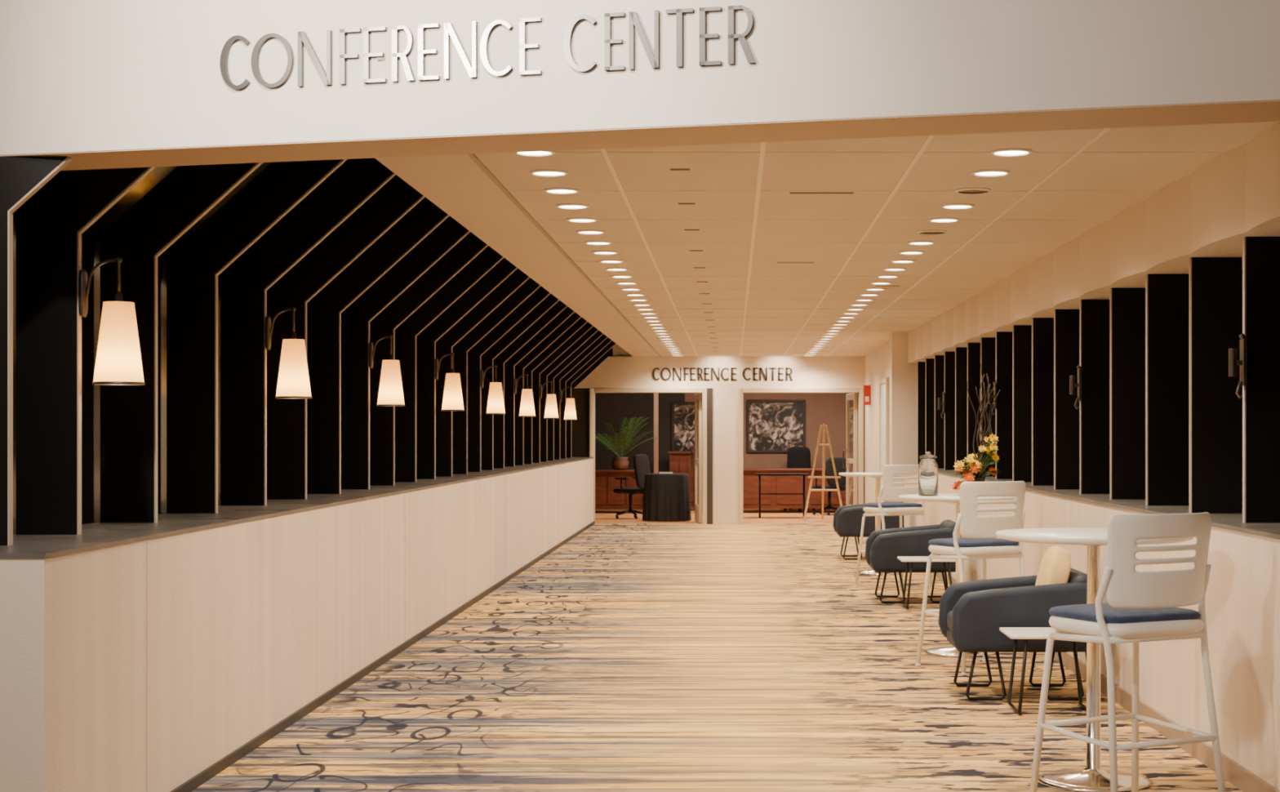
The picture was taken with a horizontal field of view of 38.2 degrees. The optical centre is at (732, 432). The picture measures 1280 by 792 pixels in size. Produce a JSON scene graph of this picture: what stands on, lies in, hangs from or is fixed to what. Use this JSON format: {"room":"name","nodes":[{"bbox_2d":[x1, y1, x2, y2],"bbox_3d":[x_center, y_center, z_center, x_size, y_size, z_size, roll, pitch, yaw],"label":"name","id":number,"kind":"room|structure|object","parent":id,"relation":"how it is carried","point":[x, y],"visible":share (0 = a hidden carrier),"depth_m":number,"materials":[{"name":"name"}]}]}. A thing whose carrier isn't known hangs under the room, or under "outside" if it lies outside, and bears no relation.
{"room":"conference center corridor","nodes":[
{"label":"conference center corridor","id":0,"kind":"room"},
{"bbox_2d":[0,457,593,791],"bbox_3d":[-2.575,0.926,17.625,0.750,1.048,23.450,0,0,0],"label":"wall","id":1,"kind":"structure","parent":0,"point":[250,623],"depth_m":7.97,"materials":[{"name":"paint"}]},
{"bbox_2d":[0,457,593,558],"bbox_3d":[-2.583,0.394,17.622,0.775,0.016,23.455,0,0,0],"label":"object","id":2,"kind":"structure","parent":1,"relation":"attached to","point":[95,535],"depth_m":8.15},
{"bbox_2d":[13,159,347,533],"bbox_3d":[-2.105,-0.845,17.650,1.310,2.469,23.400,0,0,0],"label":"vertical fins","id":3,"kind":"object","parent":2,"relation":"on","point":[91,237],"visible":0.02,"depth_m":7.92,"materials":[{"name":"black wood"}]},
{"bbox_2d":[0,156,615,545],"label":"windows","id":4,"kind":"structure","parent":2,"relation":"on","point":[362,258],"depth_m":9.77,"materials":[{"name":"black glass"}]},
{"bbox_2d":[78,257,145,385],"bbox_3d":[-2.356,-0.424,7.000,0.248,0.485,0.190,0,0,0],"label":"wall sconce","id":5,"kind":"object","parent":4,"relation":"attached to","point":[118,362],"visible":1,"depth_m":6.94,"materials":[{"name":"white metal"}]},
{"bbox_2d":[265,306,311,398],"bbox_3d":[-2.356,-0.424,9.790,0.248,0.485,0.190,0,0,0],"label":"wall sconce","id":6,"kind":"object","parent":4,"relation":"attached to","point":[293,380],"visible":1,"depth_m":9.73,"materials":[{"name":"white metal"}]},
{"bbox_2d":[368,334,404,406],"bbox_3d":[-2.356,-0.424,12.580,0.248,0.485,0.190,0,0,0],"label":"wall sconce","id":7,"kind":"object","parent":4,"relation":"attached to","point":[390,389],"visible":1,"depth_m":12.52,"materials":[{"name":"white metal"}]},
{"bbox_2d":[435,352,464,410],"bbox_3d":[-2.356,-0.424,15.370,0.248,0.485,0.190,0,0,0],"label":"wall sconce","id":8,"kind":"object","parent":4,"relation":"attached to","point":[452,400],"visible":1,"depth_m":15.31,"materials":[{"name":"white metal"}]},
{"bbox_2d":[480,364,505,413],"bbox_3d":[-2.356,-0.424,18.160,0.248,0.485,0.190,0,0,0],"label":"wall sconce","id":9,"kind":"object","parent":4,"relation":"attached to","point":[495,405],"visible":1,"depth_m":18.10,"materials":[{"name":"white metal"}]},
{"bbox_2d":[514,373,535,416],"bbox_3d":[-2.356,-0.424,20.950,0.248,0.485,0.190,0,0,0],"label":"wall sconce","id":10,"kind":"object","parent":4,"relation":"attached to","point":[526,406],"visible":1,"depth_m":20.89,"materials":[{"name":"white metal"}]},
{"bbox_2d":[539,381,558,418],"bbox_3d":[-2.356,-0.424,23.740,0.248,0.485,0.190,0,0,0],"label":"wall sconce","id":11,"kind":"object","parent":4,"relation":"attached to","point":[551,407],"visible":1,"depth_m":23.68,"materials":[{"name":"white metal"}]},
{"bbox_2d":[560,386,577,420],"bbox_3d":[-2.356,-0.424,26.530,0.248,0.485,0.190,0,0,0],"label":"wall sconce","id":12,"kind":"object","parent":4,"relation":"attached to","point":[570,410],"visible":1,"depth_m":26.47,"materials":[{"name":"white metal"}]},
{"bbox_2d":[170,520,595,791],"bbox_3d":[-2.192,1.427,17.625,0.015,0.045,23.450,0,0,0],"label":"baseboard","id":13,"kind":"structure","parent":1,"relation":"attached to","point":[203,776],"depth_m":10.02,"materials":[{"name":"grey"}]},
{"bbox_2d":[107,458,581,530],"bbox_3d":[-2.335,0.385,17.998,0.270,0.001,21.396,0,0,0],"label":"joint","id":14,"kind":"object","parent":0,"point":[562,459],"depth_m":12.88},
{"bbox_2d":[146,465,559,791],"bbox_3d":[-2.199,0.910,15.165,0.002,1.000,16.476,0,0,0],"label":"joint","id":15,"kind":"object","parent":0,"point":[558,465],"depth_m":6.93,"materials":[{"name":"beige wood"}]},
{"bbox_2d":[374,154,659,356],"bbox_3d":[-1.350,-1.358,17.802,0.440,0.304,23.295,0,0,0],"label":"ceiling soffit","id":16,"kind":"structure","parent":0,"point":[454,183],"depth_m":10.97,"materials":[{"name":"white paint"}]},
{"bbox_2d":[571,343,631,457],"bbox_3d":[-0.350,-0.350,29.385,5.100,3.600,0.170,0,0,0],"label":"wall","id":17,"kind":"structure","parent":0,"point":[580,427],"depth_m":29.30,"materials":[{"name":"black paint"}]},
{"bbox_2d":[0,0,1279,155],"bbox_3d":[-1.782,-1.900,6.309,11.800,1.900,0.360,0,0,14],"label":"wall","id":18,"kind":"structure","parent":0,"point":[76,75],"depth_m":5.78,"materials":[{"name":"paint"}]},
{"bbox_2d":[219,4,755,89],"bbox_3d":[-0.809,-1.219,5.864,1.817,0.178,0.014,0,0,14],"label":"sign letters","id":19,"kind":"object","parent":18,"relation":"attached to","point":[633,20],"visible":1,"depth_m":5.86,"materials":[{"name":"grey metal"}]},
{"bbox_2d":[0,99,1279,170],"bbox_3d":[-1.782,-0.948,6.310,11.800,0.004,0.356,0,0,14],"label":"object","id":20,"kind":"structure","parent":18,"relation":"attached to","point":[1255,111],"depth_m":5.88,"materials":[{"name":"beige"}]},
{"bbox_2d":[191,509,1242,791],"bbox_3d":[0.000,1.500,16.050,16.000,0.100,38.100,0,0,0],"label":"floor","id":21,"kind":"structure","parent":0,"point":[628,657],"depth_m":10.19,"materials":[{"name":"carpet"}]},
{"bbox_2d":[595,469,643,508],"bbox_3d":[-2.100,1.060,33.400,1.160,0.780,0.560,0,0,0],"label":"desk","id":22,"kind":"object","parent":21,"relation":"on","point":[606,482],"visible":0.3,"depth_m":33.16,"materials":[{"name":"brown wood"}]},
{"bbox_2d":[595,416,657,470],"bbox_3d":[-2.124,0.185,33.225,1.420,0.969,1.339,0,0,32],"label":"potted palm","id":23,"kind":"object","parent":22,"relation":"on","point":[620,463],"visible":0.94,"depth_m":33.19,"materials":[{"name":"plant"}]},
{"bbox_2d":[611,457,629,470],"bbox_3d":[-2.020,0.555,33.300,0.320,0.230,0.320,0,0,0],"label":"pot","id":24,"kind":"object","parent":23,"relation":"attached to","point":[618,463],"depth_m":33.18,"materials":[{"name":"ceramic"}]},
{"bbox_2d":[613,453,650,519],"bbox_3d":[-1.718,0.906,31.199,0.605,1.088,0.630,0,0,30],"label":"office chair","id":25,"kind":"object","parent":21,"relation":"on","point":[641,461],"visible":0.84,"depth_m":31.01,"materials":[{"name":"black fabric"}]},
{"bbox_2d":[642,471,691,520],"bbox_3d":[-1.080,1.045,30.400,0.804,0.790,0.804,0,0,0],"label":"draped table","id":26,"kind":"object","parent":21,"relation":"on","point":[666,495],"visible":1,"depth_m":30.09,"materials":[{"name":"black fabric"}]},
{"bbox_2d":[653,392,702,512],"bbox_3d":[-0.960,0.250,33.450,0.920,2.400,0.100,0,0,0],"label":"portal","id":27,"kind":"object","parent":21,"relation":"on","point":[655,394],"visible":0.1,"depth_m":33.40,"materials":[{"name":"beige wood"}]},
{"bbox_2d":[667,451,694,511],"bbox_3d":[-0.920,0.900,34.500,0.560,1.100,0.460,0,0,0],"label":"base cabinet","id":28,"kind":"object","parent":21,"relation":"on","point":[680,462],"visible":0.58,"depth_m":34.32,"materials":[{"name":"brown wood"}]},
{"bbox_2d":[755,473,808,517],"bbox_3d":[0.850,1.077,31.600,0.900,0.753,0.500,0,0,0],"label":"folding table","id":29,"kind":"object","parent":21,"relation":"on","point":[759,475],"visible":0.97,"depth_m":31.46,"materials":[{"name":"black metal"}]},
{"bbox_2d":[742,467,845,508],"bbox_3d":[1.050,1.050,33.600,2.060,0.800,0.760,0,0,0],"label":"reception desk","id":30,"kind":"object","parent":21,"relation":"on","point":[769,484],"visible":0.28,"depth_m":33.27,"materials":[{"name":"brown wood"}]},
{"bbox_2d":[783,446,815,511],"bbox_3d":[1.250,0.857,34.356,0.630,1.187,0.611,0,0,0],"label":"office chair","id":31,"kind":"object","parent":21,"relation":"on","point":[797,456],"visible":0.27,"depth_m":34.54,"materials":[{"name":"black fabric"}]},
{"bbox_2d":[803,423,842,519],"bbox_3d":[1.520,0.652,30.764,0.699,1.605,0.607,0,0,0],"label":"easel","id":32,"kind":"object","parent":21,"relation":"on","point":[823,477],"visible":0.95,"depth_m":30.55,"materials":[{"name":"brown wood"}]},
{"bbox_2d":[813,457,845,515],"bbox_3d":[1.720,0.941,32.599,0.630,1.018,0.601,0,0,-30],"label":"office chair","id":33,"kind":"object","parent":21,"relation":"on","point":[837,460],"visible":0.66,"depth_m":32.39,"materials":[{"name":"black fabric"}]},
{"bbox_2d":[832,503,904,559],"bbox_3d":[1.569,1.107,21.300,0.779,0.684,0.720,0,0,0],"label":"lounge armchair","id":34,"kind":"object","parent":21,"relation":"on","point":[847,519],"visible":0.63,"depth_m":20.94,"materials":[{"name":"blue fabric"}]},
{"bbox_2d":[838,471,916,575],"bbox_3d":[1.500,0.932,19.000,0.810,1.036,0.810,0,0,0],"label":"bar table","id":35,"kind":"object","parent":21,"relation":"on","point":[877,476],"visible":0.63,"depth_m":18.91,"materials":[{"name":"white plastic"}]},
{"bbox_2d":[854,464,932,591],"bbox_3d":[1.502,0.873,17.196,0.546,1.158,0.544,0,0,-27],"label":"bar stool","id":36,"kind":"object","parent":21,"relation":"on","point":[892,505],"visible":0.81,"depth_m":16.98,"materials":[{"name":"white plastic"}]},
{"bbox_2d":[862,502,922,507],"bbox_3d":[1.496,0.678,17.209,0.460,0.052,0.450,0,0,-27],"label":"seat cushion","id":37,"kind":"object","parent":36,"relation":"on","point":[877,504],"depth_m":17.05,"materials":[{"name":"blue fabric"}]},
{"bbox_2d":[865,519,955,603],"bbox_3d":[1.560,1.107,15.950,0.779,0.684,0.720,0,0,0],"label":"lounge armchair","id":38,"kind":"object","parent":21,"relation":"on","point":[883,547],"visible":0.67,"depth_m":15.59,"materials":[{"name":"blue fabric"}]},
{"bbox_2d":[897,555,955,609],"bbox_3d":[1.620,1.242,15.250,0.480,0.414,0.400,0,0,0],"label":"side table","id":39,"kind":"object","parent":21,"relation":"on","point":[903,558],"visible":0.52,"depth_m":15.08,"materials":[{"name":"white plastic"}]},
{"bbox_2d":[898,493,1015,657],"bbox_3d":[1.500,0.932,12.150,0.810,1.036,0.810,0,0,0],"label":"bar table","id":40,"kind":"object","parent":21,"relation":"on","point":[950,651],"visible":0.48,"depth_m":11.98,"materials":[{"name":"white plastic"}]},
{"bbox_2d":[918,451,937,496],"bbox_3d":[1.285,0.268,12.100,0.130,0.292,0.130,0,0,0],"label":"glass jar","id":41,"kind":"object","parent":40,"relation":"on","point":[927,466],"visible":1,"depth_m":12.05,"materials":[{"name":"white"}]},
{"bbox_2d":[950,364,999,489],"bbox_3d":[1.597,-0.019,12.100,0.327,0.866,0.322,0,0,0],"label":"flower arrangement","id":42,"kind":"object","parent":40,"relation":"on","point":[977,466],"visible":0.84,"depth_m":12.06,"materials":[{"name":"plant"}]},
{"bbox_2d":[915,480,1036,675],"bbox_3d":[1.492,0.873,11.346,0.546,1.158,0.544,0,0,-27],"label":"bar stool","id":43,"kind":"object","parent":21,"relation":"on","point":[980,540],"visible":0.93,"depth_m":11.14,"materials":[{"name":"white plastic"}]},
{"bbox_2d":[928,537,1018,547],"bbox_3d":[1.486,0.678,11.359,0.460,0.052,0.450,0,0,-27],"label":"seat cushion","id":44,"kind":"object","parent":43,"relation":"on","point":[943,542],"depth_m":11.19,"materials":[{"name":"blue fabric"}]},
{"bbox_2d":[937,546,1087,700],"bbox_3d":[1.569,1.039,10.250,0.779,0.820,0.720,0,0,0],"label":"lounge armchair","id":45,"kind":"object","parent":21,"relation":"on","point":[971,614],"visible":0.82,"depth_m":9.90,"materials":[{"name":"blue fabric"}]},
{"bbox_2d":[946,610,952,630],"bbox_3d":[1.510,1.060,10.250,0.600,0.140,0.540,0,0,0],"label":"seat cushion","id":46,"kind":"object","parent":45,"relation":"on","point":[949,613],"depth_m":10.32,"materials":[{"name":"beige fabric"}]},
{"bbox_2d":[1035,546,1071,585],"bbox_3d":[1.770,0.805,10.200,0.158,0.353,0.380,0,0,0],"label":"throw pillow","id":47,"kind":"object","parent":45,"relation":"on","point":[1055,563],"depth_m":10.05,"materials":[{"name":"beige fabric"}]},
{"bbox_2d":[999,626,1086,715],"bbox_3d":[1.660,1.242,9.620,0.480,0.414,0.400,0,0,0],"label":"side table","id":48,"kind":"object","parent":21,"relation":"on","point":[1026,633],"visible":0.64,"depth_m":9.65,"materials":[{"name":"white plastic"}]},
{"bbox_2d":[995,527,1193,791],"bbox_3d":[1.500,0.932,7.660,0.810,1.036,0.810,0,0,0],"label":"bar table","id":49,"kind":"object","parent":21,"relation":"on","point":[1092,778],"visible":0.81,"depth_m":7.63,"materials":[{"name":"white plastic"}]},
{"bbox_2d":[1029,511,1226,791],"bbox_3d":[1.477,0.873,6.915,0.546,1.158,0.544,0,0,-27],"label":"bar stool","id":50,"kind":"object","parent":21,"relation":"on","point":[1140,606],"visible":1,"depth_m":6.73,"materials":[{"name":"white plastic"}]},
{"bbox_2d":[1048,602,1200,623],"bbox_3d":[1.470,0.678,6.929,0.460,0.052,0.450,0,0,-27],"label":"seat cushion","id":51,"kind":"object","parent":50,"relation":"on","point":[1091,613],"depth_m":6.77,"materials":[{"name":"blue fabric"}]},
{"bbox_2d":[573,355,864,524],"bbox_3d":[-0.200,0.120,29.350,4.613,2.660,0.240,0,0,0],"label":"wall","id":52,"kind":"structure","parent":0,"point":[615,371],"depth_m":29.23,"materials":[{"name":"paint"}]},
{"bbox_2d":[589,387,706,524],"bbox_3d":[-1.331,0.369,29.340,1.860,2.161,0.280,0,0,0],"label":"frame","id":53,"kind":"object","parent":52,"relation":"attached to","point":[592,390],"visible":0.89,"depth_m":29.20,"materials":[{"name":"beige wood"}]},
{"bbox_2d":[691,393,702,522],"bbox_3d":[-0.579,0.405,29.857,0.112,2.070,0.828,0,0,-6],"label":"door","id":54,"kind":"structure","parent":52,"relation":"in","point":[698,508],"depth_m":29.80,"materials":[{"name":"beige wood"}]},
{"bbox_2d":[706,387,712,524],"bbox_3d":[-0.355,0.372,29.340,0.090,2.155,0.260,0,0,0],"label":"trim","id":55,"kind":"structure","parent":52,"relation":"attached to","point":[709,390],"depth_m":29.21,"materials":[{"name":"grey"}]},
{"bbox_2d":[652,367,792,380],"bbox_3d":[-0.155,-0.930,29.218,2.223,0.200,0.015,0,0,0],"label":"sign letters","id":56,"kind":"object","parent":52,"relation":"attached to","point":[699,375],"visible":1,"depth_m":29.21,"materials":[{"name":"brown metal"}]},
{"bbox_2d":[738,387,863,524],"bbox_3d":[1.092,0.369,29.340,1.977,2.161,0.280,0,0,0],"label":"frame","id":57,"kind":"object","parent":52,"relation":"attached to","point":[860,390],"visible":0.88,"depth_m":29.20,"materials":[{"name":"beige wood"}]},
{"bbox_2d":[842,393,857,505],"bbox_3d":[1.901,0.405,29.857,0.112,2.070,0.828,0,0,-6],"label":"door","id":58,"kind":"structure","parent":52,"relation":"in","point":[853,397],"depth_m":29.89,"materials":[{"name":"beige wood"}]},
{"bbox_2d":[595,392,864,509],"bbox_3d":[-0.300,0.075,35.050,8.600,2.750,0.100,0,0,0],"label":"wall","id":59,"kind":"structure","parent":0,"point":[610,407],"depth_m":35.00,"materials":[{"name":"brown paint"}]},
{"bbox_2d":[671,401,694,451],"bbox_3d":[-0.890,-0.065,34.978,0.520,1.040,0.040,0,0,0],"label":"framed painting","id":60,"kind":"object","parent":59,"relation":"attached to","point":[682,412],"visible":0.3,"depth_m":34.98,"materials":[{"name":"grey"}]},
{"bbox_2d":[746,400,805,453],"bbox_3d":[0.830,-0.120,34.978,1.120,1.010,0.040,0,0,0],"label":"framed painting","id":61,"kind":"object","parent":59,"relation":"attached to","point":[772,426],"visible":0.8,"depth_m":34.98,"materials":[{"name":"grey"}]},
{"bbox_2d":[474,121,1276,355],"bbox_3d":[0.535,-1.250,17.373,3.330,0.080,24.155,0,0,0],"label":"ceiling","id":62,"kind":"structure","parent":0,"point":[586,171],"depth_m":10.19,"materials":[{"name":"paint"}]},
{"bbox_2d":[513,150,555,155],"bbox_3d":[-0.849,-1.207,7.945,0.177,0.006,0.139,0,0,0],"label":"recessed light","id":63,"kind":"object","parent":62,"relation":"in","point":[535,153],"depth_m":7.96,"materials":[{"name":"white"}]},
{"bbox_2d":[529,168,568,176],"bbox_3d":[-0.847,-1.207,8.545,0.176,0.006,0.215,0,0,0],"label":"recessed light","id":64,"kind":"object","parent":62,"relation":"in","point":[543,172],"depth_m":8.56,"materials":[{"name":"white"}]},
{"bbox_2d":[543,187,579,193],"bbox_3d":[-0.847,-1.207,9.178,0.177,0.006,0.186,0,0,0],"label":"recessed light","id":65,"kind":"object","parent":62,"relation":"in","point":[553,190],"depth_m":9.19,"materials":[{"name":"white plastic"}]},
{"bbox_2d":[555,203,589,208],"bbox_3d":[-0.847,-1.207,9.807,0.176,0.006,0.212,0,0,0],"label":"recessed light","id":66,"kind":"object","parent":62,"relation":"in","point":[566,206],"depth_m":9.82,"materials":[{"name":"white"}]},
{"bbox_2d":[566,217,598,222],"bbox_3d":[-0.848,-1.207,10.426,0.176,0.006,0.200,0,0,0],"label":"recessed light","id":67,"kind":"object","parent":62,"relation":"in","point":[574,219],"depth_m":10.42,"materials":[{"name":"white"}]},
{"bbox_2d":[575,229,605,234],"bbox_3d":[-0.849,-1.207,11.062,0.180,0.006,0.225,0,0,0],"label":"recessed light","id":68,"kind":"object","parent":62,"relation":"in","point":[584,231],"depth_m":11.05,"materials":[{"name":"white"}]},
{"bbox_2d":[584,240,612,244],"bbox_3d":[-0.848,-1.207,11.704,0.174,0.006,0.201,0,0,0],"label":"recessed light","id":69,"kind":"object","parent":62,"relation":"in","point":[593,242],"depth_m":11.71,"materials":[{"name":"white plastic"}]},
{"bbox_2d":[591,250,618,254],"bbox_3d":[-0.849,-1.207,12.341,0.175,0.006,0.224,0,0,0],"label":"recessed light","id":70,"kind":"object","parent":62,"relation":"in","point":[604,252],"depth_m":12.32,"materials":[{"name":"white plastic"}]},
{"bbox_2d":[598,259,623,262],"bbox_3d":[-0.849,-1.207,12.958,0.172,0.006,0.185,0,0,0],"label":"recessed light","id":71,"kind":"object","parent":62,"relation":"in","point":[601,260],"depth_m":12.93,"materials":[{"name":"white plastic"}]},
{"bbox_2d":[604,267,629,271],"bbox_3d":[-0.847,-1.207,13.606,0.174,0.006,0.204,0,0,0],"label":"recessed light","id":72,"kind":"object","parent":62,"relation":"in","point":[606,268],"depth_m":13.56,"materials":[{"name":"white"}]},
{"bbox_2d":[610,275,633,277],"bbox_3d":[-0.849,-1.207,14.209,0.170,0.006,0.148,0,0,0],"label":"recessed light","id":73,"kind":"object","parent":62,"relation":"in","point":[613,276],"depth_m":14.20,"materials":[{"name":"white plastic"}]},
{"bbox_2d":[670,168,899,347],"bbox_3d":[0.547,-1.209,17.920,1.665,0.006,18.936,0,0,0],"label":"vents","id":74,"kind":"object","parent":62,"relation":"in","point":[671,169],"depth_m":12.23,"materials":[{"name":"black metal"}]},
{"bbox_2d":[377,54,1226,356],"bbox_3d":[0.502,-1.211,17.650,3.295,0.018,23.400,0,0,0],"label":"grid","id":75,"kind":"object","parent":62,"relation":"attached to","point":[762,148],"visible":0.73,"depth_m":10.35,"materials":[{"name":"beige metal"}]},
{"bbox_2d":[875,275,899,277],"bbox_3d":[1.198,-1.207,14.209,0.176,0.006,0.148,0,0,0],"label":"recessed light","id":76,"kind":"object","parent":62,"relation":"in","point":[878,276],"depth_m":14.20,"materials":[{"name":"white plastic"}]},
{"bbox_2d":[883,267,906,271],"bbox_3d":[1.198,-1.207,13.606,0.169,0.006,0.204,0,0,0],"label":"recessed light","id":77,"kind":"object","parent":62,"relation":"in","point":[885,268],"depth_m":13.57,"materials":[{"name":"white"}]},
{"bbox_2d":[890,259,915,262],"bbox_3d":[1.198,-1.207,12.958,0.172,0.006,0.185,0,0,0],"label":"recessed light","id":78,"kind":"object","parent":62,"relation":"in","point":[893,260],"depth_m":12.93,"materials":[{"name":"white"}]},
{"bbox_2d":[897,250,924,254],"bbox_3d":[1.199,-1.207,12.341,0.175,0.006,0.224,0,0,0],"label":"recessed light","id":79,"kind":"object","parent":62,"relation":"in","point":[908,252],"depth_m":12.32,"materials":[{"name":"white"}]},
{"bbox_2d":[906,240,935,244],"bbox_3d":[1.199,-1.207,11.704,0.176,0.006,0.201,0,0,0],"label":"recessed light","id":80,"kind":"object","parent":62,"relation":"in","point":[914,242],"depth_m":11.70,"materials":[{"name":"white plastic"}]},
{"bbox_2d":[916,229,946,234],"bbox_3d":[1.199,-1.207,11.062,0.177,0.006,0.225,0,0,0],"label":"recessed light","id":81,"kind":"object","parent":62,"relation":"in","point":[928,231],"depth_m":11.05,"materials":[{"name":"white"}]},
{"bbox_2d":[928,217,959,222],"bbox_3d":[1.197,-1.207,10.426,0.180,0.006,0.200,0,0,0],"label":"recessed light","id":82,"kind":"object","parent":62,"relation":"in","point":[938,219],"depth_m":10.42,"materials":[{"name":"white"}]},
{"bbox_2d":[941,203,974,208],"bbox_3d":[1.198,-1.207,9.807,0.178,0.006,0.212,0,0,0],"label":"recessed light","id":83,"kind":"object","parent":62,"relation":"in","point":[951,206],"depth_m":9.82,"materials":[{"name":"white"}]},
{"bbox_2d":[955,187,991,193],"bbox_3d":[1.196,-1.207,9.178,0.179,0.006,0.186,0,0,0],"label":"recessed light","id":84,"kind":"object","parent":62,"relation":"in","point":[963,190],"depth_m":9.19,"materials":[{"name":"white"}]},
{"bbox_2d":[971,168,1010,176],"bbox_3d":[1.198,-1.207,8.545,0.178,0.006,0.215,0,0,0],"label":"recessed light","id":85,"kind":"object","parent":62,"relation":"in","point":[986,172],"depth_m":8.56,"materials":[{"name":"white plastic"}]},
{"bbox_2d":[990,147,1032,155],"bbox_3d":[1.199,-1.207,7.911,0.179,0.006,0.207,0,0,0],"label":"recessed light","id":86,"kind":"object","parent":62,"relation":"in","point":[1010,151],"depth_m":7.91,"materials":[{"name":"white plastic"}]},
{"bbox_2d":[889,332,917,526],"bbox_3d":[2.390,0.070,22.460,0.920,2.760,0.320,0,0,0],"label":"column","id":87,"kind":"structure","parent":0,"point":[903,375],"depth_m":22.30,"materials":[{"name":"paint"}]},
{"bbox_2d":[864,342,1279,790],"bbox_3d":[2.465,0.070,16.675,0.770,2.760,25.350,0,0,0],"label":"wall","id":88,"kind":"structure","parent":0,"point":[1242,595],"depth_m":8.08,"materials":[{"name":"paint"}]},
{"bbox_2d":[863,385,871,404],"bbox_3d":[2.047,-0.570,27.998,0.105,0.300,0.023,0,0,0],"label":"fire alarm","id":89,"kind":"object","parent":88,"relation":"attached to","point":[867,388],"visible":1,"depth_m":27.99,"materials":[{"name":"red plastic"}]},
{"bbox_2d":[880,382,885,502],"bbox_3d":[2.085,0.390,25.200,0.030,2.120,1.000,0,0,0],"label":"door","id":90,"kind":"structure","parent":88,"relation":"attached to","point":[883,385],"depth_m":25.36,"materials":[{"name":"white wood"}]},
{"bbox_2d":[879,377,889,471],"bbox_3d":[2.078,0.355,25.200,0.045,2.190,1.140,0,0,0],"label":"frame","id":91,"kind":"object","parent":88,"relation":"attached to","point":[886,380],"visible":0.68,"depth_m":24.63,"materials":[{"name":"beige wood"}]},
{"bbox_2d":[931,572,1279,791],"bbox_3d":[2.071,1.405,13.150,0.018,0.090,18.300,0,0,0],"label":"baseboard","id":92,"kind":"structure","parent":88,"relation":"attached to","point":[1234,773],"depth_m":8.38,"materials":[{"name":"beige wood"}]},
{"bbox_2d":[937,468,1279,538],"bbox_3d":[2.470,0.394,13.150,0.800,0.016,18.300,0,0,0],"label":"trim","id":93,"kind":"structure","parent":88,"relation":"on","point":[1228,521],"depth_m":9.53,"materials":[{"name":"wood"}]},
{"bbox_2d":[917,236,1279,522],"bbox_3d":[2.281,-0.225,13.965,0.317,1.230,15.850,0,0,0],"label":"windows","id":94,"kind":"structure","parent":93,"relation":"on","point":[1160,418],"depth_m":10.69,"materials":[{"name":"black glass"}]},
{"bbox_2d":[907,120,1279,363],"bbox_3d":[2.485,-1.175,13.150,0.730,0.670,18.300,0,0,0],"label":"wall","id":95,"kind":"structure","parent":0,"point":[1234,195],"depth_m":9.68,"materials":[{"name":"paint"}]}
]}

